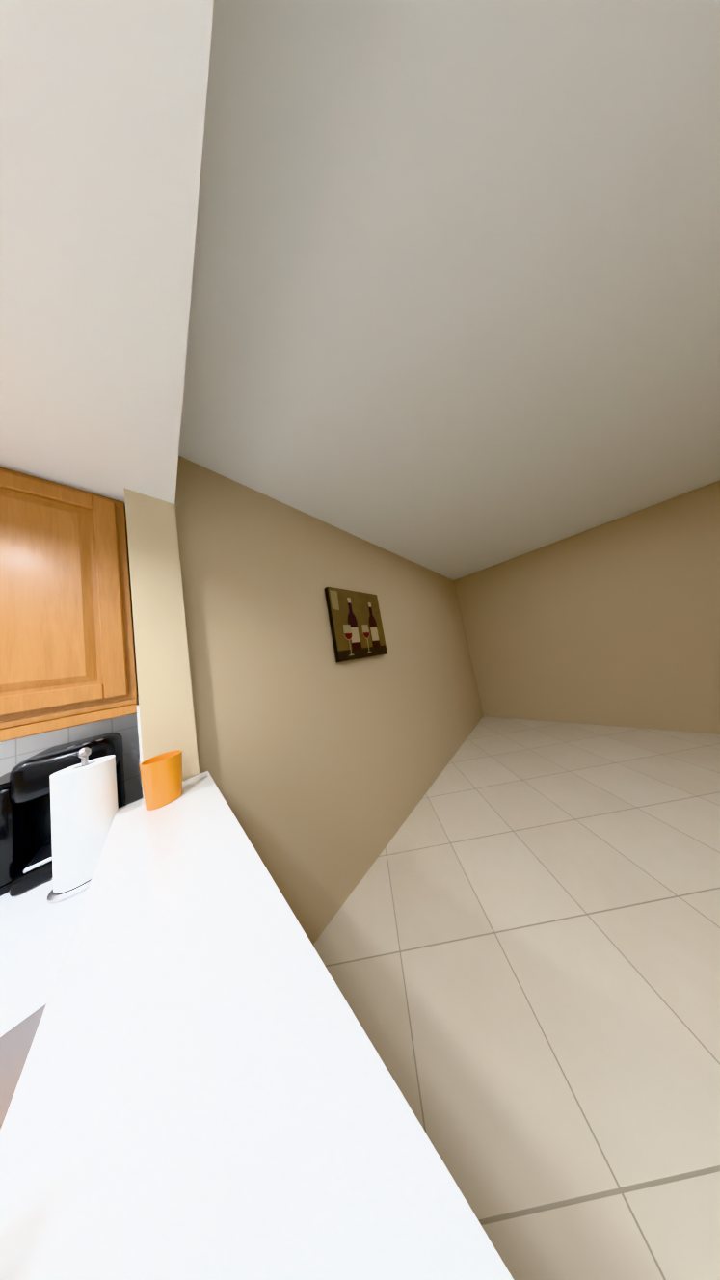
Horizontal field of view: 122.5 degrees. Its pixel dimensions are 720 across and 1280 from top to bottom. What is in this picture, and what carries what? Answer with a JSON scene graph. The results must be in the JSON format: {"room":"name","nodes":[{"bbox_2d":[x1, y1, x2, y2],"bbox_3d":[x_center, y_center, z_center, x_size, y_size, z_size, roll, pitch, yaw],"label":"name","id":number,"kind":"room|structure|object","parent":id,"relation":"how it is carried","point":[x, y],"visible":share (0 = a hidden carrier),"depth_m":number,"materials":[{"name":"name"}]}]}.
{"room":"kitchen","nodes":[
{"label":"kitchen","id":0,"kind":"room"},
{"bbox_2d":[0,0,213,508],"bbox_3d":[-0.838,-0.962,-1.569,4.200,0.340,3.485,-14,-7,44],"label":"ceiling","id":1,"kind":"structure","parent":0,"point":[102,108],"depth_m":0.33,"materials":[{"name":"white paint"}]},
{"bbox_2d":[124,488,199,781],"bbox_3d":[-0.801,0.516,0.840,0.390,2.160,0.140,-14,-7,44],"label":"wall","id":2,"kind":"structure","parent":0,"point":[167,715],"depth_m":0.75,"materials":[{"name":"beige paint"}]},
{"bbox_2d":[0,771,513,1279],"bbox_3d":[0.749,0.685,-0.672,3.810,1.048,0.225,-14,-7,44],"label":"countertop","id":3,"kind":"structure","parent":0,"point":[206,1087],"depth_m":0.16,"materials":[{"name":"white"}]},
{"bbox_2d":[139,749,182,810],"bbox_3d":[-0.611,0.430,0.614,0.094,0.128,0.094,-14,-7,44],"label":"cup","id":4,"kind":"object","parent":3,"relation":"on","point":[161,775],"visible":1,"depth_m":0.59,"materials":[{"name":"orange plastic"}]},
{"bbox_2d":[174,455,482,944],"bbox_3d":[0.576,0.183,2.256,0.120,2.600,3.840,-14,-7,44],"label":"wall","id":5,"kind":"structure","parent":0,"point":[321,764],"depth_m":1.21,"materials":[{"name":"beige paint"}]},
{"bbox_2d":[324,586,387,662],"bbox_3d":[-0.004,-0.129,1.626,0.046,0.553,0.565,-14,-7,44],"label":"picture","id":6,"kind":"object","parent":5,"relation":"attached to","point":[356,624],"visible":1,"depth_m":1.56,"materials":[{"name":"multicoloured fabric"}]},
{"bbox_2d":[178,0,719,580],"bbox_3d":[0.460,-1.284,-0.170,4.440,0.100,7.570,-14,-7,44],"label":"ceiling","id":7,"kind":"structure","parent":0,"point":[454,308],"depth_m":0.60,"materials":[{"name":"white paint"}]},
{"bbox_2d":[312,716,719,1279],"bbox_3d":[0.867,1.272,-0.424,4.600,0.100,7.650,-14,-7,44],"label":"floor","id":8,"kind":"structure","parent":0,"point":[516,945],"depth_m":0.78,"materials":[{"name":"tile"}]},
{"bbox_3d":[-0.597,0.965,-1.110,3.190,0.873,2.401,-14,-7,44],"label":"base cabinet","id":9,"kind":"object","parent":8,"relation":"on","visible":0},
{"bbox_2d":[0,877,87,1130],"bbox_3d":[-0.042,0.337,-0.455,3.292,0.578,0.642,-14,-7,44],"label":"countertop","id":10,"kind":"structure","parent":9,"relation":"on","point":[36,930],"depth_m":0.06,"materials":[{"name":"white laminate"}]},
{"bbox_2d":[0,732,126,896],"bbox_3d":[-0.984,0.527,0.652,0.260,0.338,0.250,-14,-7,44],"label":"coffee maker","id":11,"kind":"object","parent":10,"relation":"on","point":[25,841],"visible":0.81,"depth_m":0.57,"materials":[{"name":"black plastic"}]},
{"bbox_2d":[46,746,118,904],"bbox_3d":[-0.775,0.482,0.561,0.128,0.341,0.128,-14,-7,44],"label":"paper towel","id":12,"kind":"object","parent":10,"relation":"on","point":[84,806],"visible":0.79,"depth_m":0.52,"materials":[{"name":"white paper"}]},
{"bbox_2d":[455,480,719,734],"bbox_3d":[3.319,-0.277,2.332,4.020,2.600,0.120,-14,-7,44],"label":"wall","id":13,"kind":"structure","parent":0,"point":[616,623],"depth_m":2.45,"materials":[{"name":"beige paint"}]},
{"bbox_3d":[-2.247,0.444,-0.236,0.120,2.600,3.685,-14,-7,44],"label":"wall","id":14,"kind":"structure","parent":0,"visible":0},
{"bbox_2d":[0,466,138,728],"bbox_3d":[-1.213,-0.130,0.635,0.325,0.786,0.640,-14,-7,44],"label":"upper cabinet","id":15,"kind":"object","parent":14,"relation":"attached to","point":[66,635],"depth_m":0.65,"materials":[{"name":"brown wood"}]},
{"bbox_2d":[0,697,144,804],"bbox_3d":[-1.747,0.511,-0.116,0.390,0.520,2.545,-14,-7,44],"label":"wall tiles","id":16,"kind":"structure","parent":14,"relation":"attached to","point":[13,753],"depth_m":0.82,"materials":[{"name":"white tile"}]}
]}

